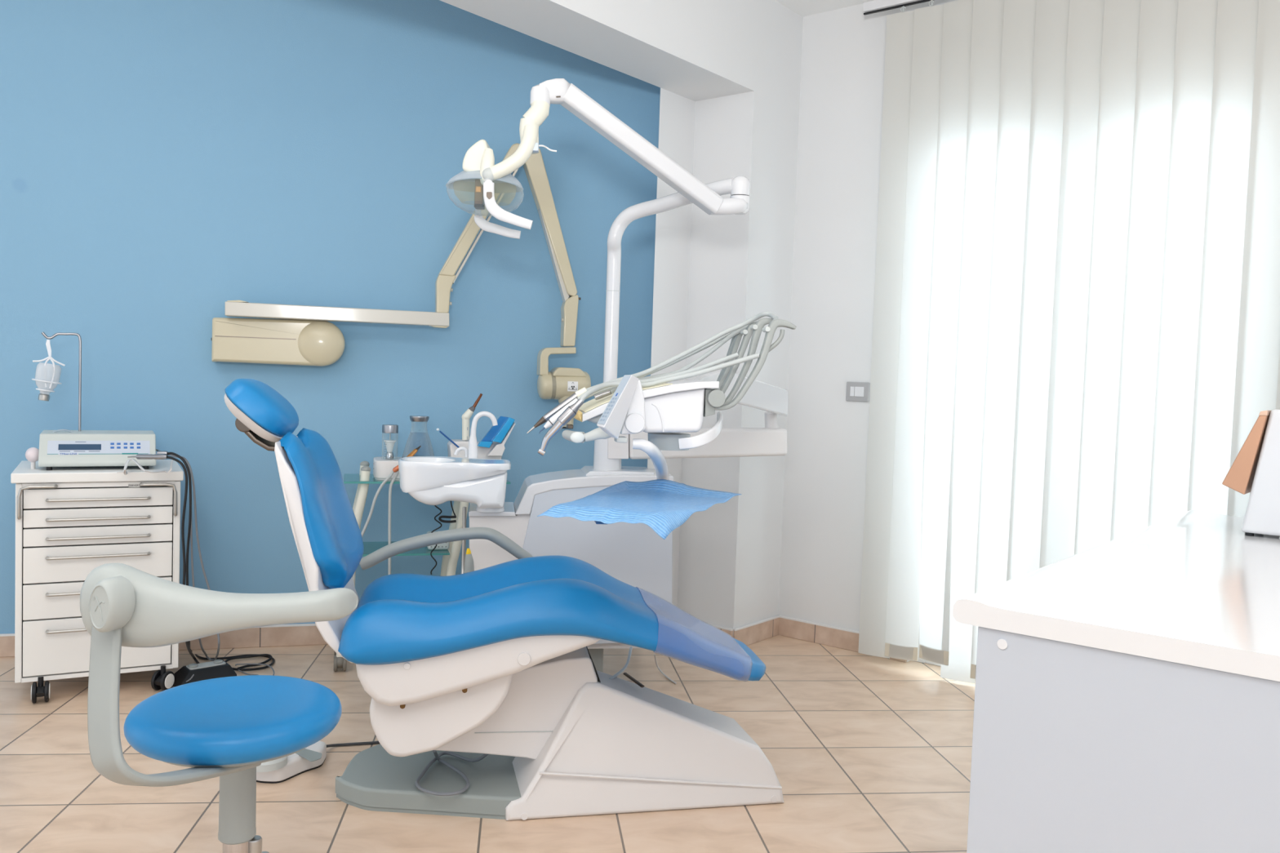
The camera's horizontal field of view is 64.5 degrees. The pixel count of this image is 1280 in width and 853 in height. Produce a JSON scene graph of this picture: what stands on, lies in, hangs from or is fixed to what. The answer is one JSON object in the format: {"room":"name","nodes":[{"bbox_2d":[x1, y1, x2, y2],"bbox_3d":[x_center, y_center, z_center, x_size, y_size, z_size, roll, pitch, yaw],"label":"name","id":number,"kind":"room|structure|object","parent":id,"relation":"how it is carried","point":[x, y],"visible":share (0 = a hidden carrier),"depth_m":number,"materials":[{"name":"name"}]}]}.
{"room":"dental clinic","nodes":[
{"label":"dental clinic","id":0,"kind":"room"},
{"bbox_2d":[0,0,660,634],"bbox_3d":[-2.052,-0.479,3.791,4.950,2.648,0.150,1,3,-16],"label":"wall","id":1,"kind":"structure","parent":0,"point":[164,163],"depth_m":3.90,"materials":[{"name":"blue paint"}]},
{"bbox_2d":[0,623,328,657],"bbox_3d":[-2.615,0.794,3.618,3.820,0.085,0.012,1,3,-16],"label":"baseboard","id":2,"kind":"structure","parent":1,"relation":"attached to","point":[295,634],"depth_m":3.94,"materials":[{"name":"beige tile"}]},
{"bbox_2d":[211,142,591,428],"bbox_3d":[-0.896,-0.564,3.949,1.440,1.117,0.165,1,3,-15],"label":"machine","id":3,"kind":"object","parent":1,"relation":"attached to","point":[299,335],"visible":0.86,"depth_m":3.88,"materials":[{"name":"beige plastic"}]},
{"bbox_2d":[0,635,975,852],"bbox_3d":[-0.360,1.036,2.120,12.000,0.100,11.000,2,3,-7],"label":"floor","id":4,"kind":"structure","parent":0,"point":[867,753],"depth_m":2.71,"materials":[{"name":"beige tile"}]},
{"bbox_2d":[10,459,183,703],"bbox_3d":[-1.845,0.502,3.463,0.491,0.735,0.481,0,3,-28],"label":"cart","id":5,"kind":"object","parent":4,"relation":"on","point":[71,522],"visible":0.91,"depth_m":3.26,"materials":[{"name":"white paint"}]},
{"bbox_2d":[25,331,155,470],"bbox_3d":[-1.847,-0.089,3.418,0.383,0.450,0.269,0,3,-28],"label":"electronic device","id":6,"kind":"object","parent":5,"relation":"on","point":[60,447],"visible":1,"depth_m":3.35,"materials":[{"name":"white plastic"}]},
{"bbox_2d":[31,339,65,400],"bbox_3d":[-1.995,-0.189,3.412,0.093,0.207,0.088,0,4,-40],"label":"bottle","id":7,"kind":"object","parent":6,"relation":"hanging from","point":[47,375],"visible":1,"depth_m":3.39,"materials":[{"name":"white plastic"}]},
{"bbox_2d":[155,448,220,661],"bbox_3d":[-1.551,0.476,3.543,0.202,0.778,0.345,0,4,-40],"label":"cable","id":8,"kind":"object","parent":6,"relation":"hanging from","point":[172,455],"visible":0.69,"depth_m":3.44,"materials":[{"name":"grey plastic"}]},
{"bbox_2d":[10,459,183,483],"bbox_3d":[-1.841,0.150,3.461,0.491,0.032,0.447,0,3,-28],"label":"countertop","id":9,"kind":"structure","parent":5,"relation":"on","point":[23,473],"depth_m":3.29,"materials":[{"name":"white paint"}]},
{"bbox_2d":[116,457,173,475],"bbox_3d":[-1.589,0.134,3.257,0.165,0.047,0.210,1,3,-25],"label":"cradle","id":10,"kind":"object","parent":5,"relation":"on","point":[124,472],"visible":1,"depth_m":3.25,"materials":[{"name":"white plastic"}]},
{"bbox_2d":[127,453,199,663],"bbox_3d":[-1.571,0.479,3.487,0.224,0.796,0.446,2,3,0],"label":"cable","id":11,"kind":"object","parent":10,"relation":"on","point":[140,456],"visible":0.8,"depth_m":3.30,"materials":[{"name":"black rubber"}]},
{"bbox_2d":[173,659,236,686],"bbox_3d":[-1.499,0.850,3.474,0.211,0.061,0.169,-1,4,-43],"label":"foot pedal","id":12,"kind":"object","parent":4,"relation":"on","point":[192,673],"visible":0.84,"depth_m":3.48,"materials":[{"name":"black plastic"}]},
{"bbox_2d":[156,450,275,671],"bbox_3d":[-1.515,0.478,3.576,0.370,0.815,0.537,2,3,0],"label":"cable","id":13,"kind":"object","parent":4,"relation":"on","point":[164,452],"visible":0.79,"depth_m":3.35,"materials":[{"name":"black rubber"}]},
{"bbox_2d":[80,563,358,852],"bbox_3d":[-0.705,0.596,1.829,0.518,0.782,0.608,1,3,-25],"label":"stool","id":14,"kind":"object","parent":4,"relation":"on","point":[225,728],"visible":1,"depth_m":1.67,"materials":[{"name":"plastic"}]},
{"bbox_2d":[235,663,274,675],"bbox_3d":[-1.364,0.867,3.583,0.166,0.025,0.120,2,3,0],"label":"cable","id":15,"kind":"object","parent":4,"relation":"on","point":[236,664],"visible":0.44,"depth_m":3.62,"materials":[{"name":"grey plastic"}]},
{"bbox_2d":[256,741,379,783],"bbox_3d":[-0.893,0.893,2.821,0.433,0.082,0.230,0,3,-35],"label":"foot pedal","id":16,"kind":"object","parent":4,"relation":"on","point":[313,757],"visible":0.61,"depth_m":2.71,"materials":[{"name":"white plastic"}]},
{"bbox_2d":[333,461,510,671],"bbox_3d":[-0.829,0.511,3.824,0.624,0.748,0.271,1,3,-16],"label":"trolley","id":17,"kind":"object","parent":4,"relation":"on","point":[451,556],"visible":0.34,"depth_m":3.74,"materials":[{"name":"teal"}]},
{"bbox_2d":[352,465,399,587],"bbox_3d":[-0.947,0.456,3.626,0.173,0.648,0.038,2,3,-5],"label":"hose","id":18,"kind":"object","parent":17,"relation":"hanging from","point":[395,469],"visible":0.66,"depth_m":3.61,"materials":[{"name":"grey plastic"}]},
{"bbox_2d":[373,457,401,479],"bbox_3d":[-0.877,0.156,3.790,0.231,0.070,0.190,1,3,-16],"label":"ultrasonic scaler","id":19,"kind":"object","parent":17,"relation":"on","point":[382,468],"visible":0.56,"depth_m":3.68,"materials":[{"name":"white plastic"}]},
{"bbox_2d":[381,424,398,459],"bbox_3d":[-0.926,0.057,3.754,0.059,0.127,0.059,2,3,0],"label":"jar","id":20,"kind":"object","parent":19,"relation":"on","point":[386,428],"visible":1,"depth_m":3.74,"materials":[{"name":"clear glass"}]},
{"bbox_2d":[401,415,434,457],"bbox_3d":[-0.829,0.042,3.802,0.122,0.161,0.122,2,3,0],"label":"flask","id":21,"kind":"object","parent":19,"relation":"on","point":[413,418],"visible":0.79,"depth_m":3.78,"materials":[{"name":"clear glass"}]},
{"bbox_2d":[387,445,421,574],"bbox_3d":[-0.864,0.440,3.703,0.036,0.735,0.148,5,4,43],"label":"hose","id":22,"kind":"object","parent":17,"relation":"on","point":[414,451],"visible":0.52,"depth_m":3.64,"materials":[{"name":"grey plastic"}]},
{"bbox_2d":[363,541,449,555],"bbox_3d":[-0.931,0.457,3.792,0.407,0.008,0.270,1,3,-16],"label":"glass shelf","id":23,"kind":"object","parent":17,"relation":"attached to","point":[369,547],"depth_m":3.74,"materials":[{"name":"teal"}]},
{"bbox_2d":[343,473,510,484],"bbox_3d":[-0.804,0.197,3.813,0.594,0.008,0.270,1,3,-16],"label":"glass shelf","id":24,"kind":"object","parent":17,"relation":"attached to","point":[353,478],"depth_m":3.65,"materials":[{"name":"teal"}]},
{"bbox_2d":[430,505,441,574],"bbox_3d":[-0.738,0.397,3.672,0.040,0.283,0.029,1,3,-16],"label":"coiled cord","id":25,"kind":"object","parent":17,"relation":"hanging from","point":[440,509],"visible":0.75,"depth_m":3.67,"materials":[{"name":"black rubber"}]},
{"bbox_2d":[426,531,448,550],"bbox_3d":[-0.759,0.427,3.803,0.079,0.059,0.091,1,3,-16],"label":"power strip","id":26,"kind":"object","parent":17,"relation":"on","point":[444,546],"visible":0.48,"depth_m":3.76,"materials":[{"name":"white plastic"}]},
{"bbox_2d":[438,501,456,523],"bbox_3d":[-0.704,0.303,3.705,0.065,0.097,0.028,1,3,-16],"label":"cable","id":27,"kind":"object","parent":17,"relation":"hanging from","point":[455,516],"visible":0.9,"depth_m":3.70,"materials":[{"name":"black rubber"}]},
{"bbox_2d":[447,439,502,459],"bbox_3d":[-0.630,0.124,3.875,0.204,0.142,0.120,1,3,-16],"label":"stand","id":28,"kind":"object","parent":17,"relation":"on","point":[482,452],"visible":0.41,"depth_m":3.82,"materials":[{"name":"white plastic"}]},
{"bbox_2d":[436,428,459,448],"bbox_3d":[-0.711,0.046,3.765,0.092,0.078,0.010,1,3,-17],"label":"brush","id":29,"kind":"object","parent":28,"relation":"on","point":[437,429],"visible":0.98,"depth_m":3.76,"materials":[{"name":"blue plastic"}]},
{"bbox_2d":[462,393,482,439],"bbox_3d":[-0.636,-0.037,3.834,0.076,0.179,0.032,1,3,-20],"label":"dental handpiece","id":30,"kind":"object","parent":28,"relation":"on","point":[468,414],"visible":0.99,"depth_m":3.82,"materials":[{"name":"white plastic"}]},
{"bbox_2d":[477,416,515,456],"bbox_3d":[-0.539,0.036,3.807,0.140,0.149,0.048,1,3,-16],"label":"box","id":31,"kind":"object","parent":28,"relation":"on","point":[500,433],"visible":1,"depth_m":3.80,"materials":[{"name":"blue plastic"}]},
{"bbox_2d":[486,422,515,456],"bbox_3d":[-0.524,0.047,3.818,0.103,0.127,0.036,1,3,-16],"label":"tray","id":32,"kind":"object","parent":31,"relation":"on","point":[500,433],"depth_m":3.80,"materials":[{"name":"white"}]},
{"bbox_2d":[224,378,783,820],"bbox_3d":[-0.325,0.429,2.640,1.422,1.064,0.572,2,3,-9],"label":"dental chair","id":33,"kind":"object","parent":4,"relation":"on","point":[490,700],"visible":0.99,"depth_m":2.52,"materials":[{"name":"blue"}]},
{"bbox_2d":[224,378,298,437],"bbox_3d":[-0.925,-0.043,2.482,0.165,0.146,0.270,2,3,0],"label":"cushion","id":34,"kind":"object","parent":33,"relation":"on","point":[260,411],"depth_m":2.39,"materials":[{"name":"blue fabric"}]},
{"bbox_2d":[278,427,364,589],"bbox_3d":[-0.790,0.200,2.513,0.170,0.381,0.456,2,3,-7],"label":"cushion","id":35,"kind":"object","parent":33,"relation":"on","point":[326,531],"depth_m":2.35,"materials":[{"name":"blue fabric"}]},
{"bbox_2d":[337,555,765,680],"bbox_3d":[-0.200,0.495,2.626,1.065,0.264,0.500,2,3,-8],"label":"seat cushion","id":36,"kind":"object","parent":33,"relation":"on","point":[527,617],"depth_m":2.40,"materials":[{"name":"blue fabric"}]},
{"bbox_2d":[468,175,750,671],"bbox_3d":[-0.133,0.059,3.411,0.903,1.741,0.429,2,3,0],"label":"dental unit","id":37,"kind":"object","parent":4,"relation":"on","point":[633,554],"visible":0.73,"depth_m":3.35,"materials":[{"name":"white plastic"}]},
{"bbox_2d":[398,411,511,512],"bbox_3d":[-0.594,0.110,3.273,0.365,0.324,0.232,2,3,0],"label":"basin","id":38,"kind":"object","parent":37,"relation":"on","point":[429,480],"visible":1,"depth_m":3.19,"materials":[{"name":"white ceramic"}]},
{"bbox_2d":[467,411,497,458],"bbox_3d":[-0.507,0.027,3.274,0.092,0.153,0.031,2,3,-2],"label":"tap","id":39,"kind":"object","parent":38,"relation":"on","point":[473,444],"depth_m":3.27,"materials":[{"name":"white plastic"}]},
{"bbox_2d":[461,506,466,573],"bbox_3d":[-0.623,0.578,3.555,0.014,0.627,0.297,1,3,-10],"label":"pole","id":40,"kind":"object","parent":37,"relation":"attached to","point":[464,523],"visible":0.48,"depth_m":3.42,"materials":[{"name":"grey plastic"}]},
{"bbox_2d":[463,548,474,573],"bbox_3d":[-0.527,0.647,3.254,0.037,0.538,0.172,2,3,11],"label":"tube","id":41,"kind":"object","parent":37,"relation":"hanging from","point":[468,562],"visible":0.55,"depth_m":3.17,"materials":[{"name":"grey plastic"}]},
{"bbox_2d":[445,78,750,239],"bbox_3d":[-0.091,-0.776,2.992,0.943,0.451,0.256,1,3,-13],"label":"lamp","id":42,"kind":"object","parent":37,"relation":"attached to","point":[480,175],"visible":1,"depth_m":2.94,"materials":[{"name":"white plastic"}]},
{"bbox_2d":[474,179,484,209],"bbox_3d":[-0.465,-0.673,2.941,0.024,0.080,0.044,2,3,0],"label":"bulb socket","id":43,"kind":"object","parent":42,"relation":"attached to","point":[479,204],"depth_m":2.92,"materials":[{"name":"grey metal"}]},
{"bbox_2d":[486,191,492,199],"bbox_3d":[-0.419,-0.642,2.823,0.015,0.020,0.010,2,3,0],"label":"switch","id":44,"kind":"object","parent":42,"relation":"attached to","point":[489,194],"depth_m":2.82,"materials":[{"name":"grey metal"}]},
{"bbox_2d":[561,317,796,459],"bbox_3d":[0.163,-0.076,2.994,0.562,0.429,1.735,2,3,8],"label":"table","id":45,"kind":"object","parent":37,"relation":"attached to","point":[668,415],"visible":0.96,"depth_m":2.35,"materials":[{"name":"white plastic"}]},
{"bbox_2d":[539,352,738,432],"bbox_3d":[0.000,-0.080,2.373,0.468,0.204,0.034,1,3,-12],"label":"scaler handpiece","id":46,"kind":"object","parent":45,"relation":"hanging from","point":[551,421],"visible":0.55,"depth_m":2.39,"materials":[{"name":"white plastic"}]},
{"bbox_2d":[537,352,759,456],"bbox_3d":[0.019,-0.054,2.322,0.512,0.247,0.074,1,3,-16],"label":"contra angle handpiece","id":47,"kind":"object","parent":45,"relation":"hanging from","point":[571,411],"visible":0.94,"depth_m":2.29,"materials":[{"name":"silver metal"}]},
{"bbox_2d":[578,380,719,422],"bbox_3d":[0.004,-0.064,2.445,0.311,0.102,0.304,2,3,-8],"label":"tray","id":48,"kind":"object","parent":45,"relation":"on","point":[676,401],"depth_m":2.32,"materials":[{"name":"white plastic"}]},
{"bbox_2d":[526,311,777,433],"bbox_3d":[0.028,-0.130,2.420,0.581,0.308,0.103,2,3,-4],"label":"syringe","id":49,"kind":"object","parent":45,"relation":"hanging from","point":[544,418],"visible":0.84,"depth_m":2.43,"materials":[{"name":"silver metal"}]},
{"bbox_2d":[594,435,719,524],"bbox_3d":[0.021,0.118,2.388,0.234,0.194,0.582,3,3,23],"label":"tray","id":50,"kind":"object","parent":45,"relation":"attached to","point":[655,455],"visible":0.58,"depth_m":2.30,"materials":[{"name":"grey plastic"}]},
{"bbox_2d":[537,479,742,539],"bbox_3d":[0.018,0.182,2.312,0.291,0.078,0.541,3,3,21],"label":"bib","id":51,"kind":"object","parent":50,"relation":"on","point":[664,505],"visible":1,"depth_m":2.25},
{"bbox_2d":[585,332,731,399],"bbox_3d":[0.049,-0.155,2.507,0.406,0.196,0.029,1,3,-16],"label":"hose","id":52,"kind":"object","parent":45,"relation":"hanging from","point":[720,339],"visible":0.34,"depth_m":2.53,"materials":[{"name":"grey"}]},
{"bbox_2d":[594,324,747,399],"bbox_3d":[0.078,-0.158,2.460,0.390,0.197,0.034,1,3,-18],"label":"hose","id":53,"kind":"object","parent":45,"relation":"on","point":[600,395],"visible":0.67,"depth_m":2.48,"materials":[{"name":"grey plastic"}]},
{"bbox_2d":[653,653,676,684],"bbox_3d":[0.070,0.872,3.706,0.069,0.102,0.157,1,3,-24],"label":"cable","id":54,"kind":"object","parent":4,"relation":"on","point":[659,668],"visible":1,"depth_m":3.73,"materials":[{"name":"white plastic"}]},
{"bbox_2d":[952,510,1279,852],"bbox_3d":[1.477,0.673,1.971,1.118,0.766,1.763,4,4,39],"label":"desk","id":55,"kind":"object","parent":4,"relation":"on","point":[1127,687],"visible":0.99,"depth_m":1.51,"materials":[{"name":"white laminate"}]},
{"bbox_2d":[1222,408,1279,539],"bbox_3d":[1.627,0.118,2.469,0.346,0.314,0.259,4,4,39],"label":"desk calendar","id":56,"kind":"object","parent":55,"relation":"on","point":[1255,469],"visible":1,"depth_m":2.48,"materials":[{"name":"paper"}]},
{"bbox_2d":[647,0,803,632],"bbox_3d":[0.428,-0.423,4.379,0.945,2.648,0.508,0,3,-29],"label":"wall","id":57,"kind":"structure","parent":0,"point":[713,273],"depth_m":4.19,"materials":[{"name":"white paint"}]},
{"bbox_2d":[709,623,733,637],"bbox_3d":[0.264,0.862,4.237,0.290,0.085,0.012,4,4,39],"label":"baseboard","id":58,"kind":"structure","parent":57,"relation":"attached to","point":[730,631],"depth_m":4.16,"materials":[{"name":"beige tile"}]},
{"bbox_2d":[733,615,779,645],"bbox_3d":[0.496,0.868,4.283,0.012,0.085,0.352,4,4,39],"label":"baseboard","id":59,"kind":"structure","parent":57,"relation":"attached to","point":[763,629],"depth_m":4.28,"materials":[{"name":"beige tile"}]},
{"bbox_2d":[775,0,872,16],"bbox_3d":[1.057,-1.663,2.020,10.000,0.100,8.200,2,3,0],"label":"ceiling","id":60,"kind":"structure","parent":0,"point":[802,7],"depth_m":4.16,"materials":[{"name":"white paint"}]},
{"bbox_2d":[440,0,757,101],"bbox_3d":[-1.289,-1.500,2.106,0.290,0.393,5.200,4,4,39],"label":"ceiling beam","id":61,"kind":"structure","parent":60,"relation":"attached to","point":[693,50],"depth_m":3.64,"materials":[{"name":"white paint"}]},
{"bbox_2d":[857,0,1279,683],"bbox_3d":[1.887,-0.320,3.188,2.705,2.638,0.040,4,4,39],"label":"vertical blind","id":62,"kind":"object","parent":60,"relation":"hanging from","point":[1076,343],"visible":0.78,"depth_m":3.53,"materials":[{"name":"white fabric"}]},
{"bbox_2d":[778,0,956,662],"bbox_3d":[2.651,-0.276,2.917,4.941,2.648,0.280,4,4,39],"label":"wall","id":63,"kind":"structure","parent":0,"point":[842,63],"depth_m":4.23,"materials":[{"name":"white paint"}]},
{"bbox_2d":[778,615,906,662],"bbox_3d":[0.832,0.882,4.230,0.600,0.085,0.012,4,4,39],"label":"baseboard","id":64,"kind":"structure","parent":63,"relation":"attached to","point":[808,631],"depth_m":4.28,"materials":[{"name":"beige tile"}]},
{"bbox_2d":[845,382,869,401],"bbox_3d":[0.892,-0.143,4.159,0.103,0.080,0.012,4,4,39],"label":"light switch","id":65,"kind":"object","parent":63,"relation":"attached to","point":[855,391],"visible":1,"depth_m":4.15,"materials":[{"name":"grey plastic"}]},
{"bbox_2d":[915,619,941,666],"bbox_3d":[1.585,-0.055,3.690,1.141,2.059,0.070,4,4,39],"label":"window","id":66,"kind":"structure","parent":63,"relation":"in","point":[921,660],"depth_m":4.04,"materials":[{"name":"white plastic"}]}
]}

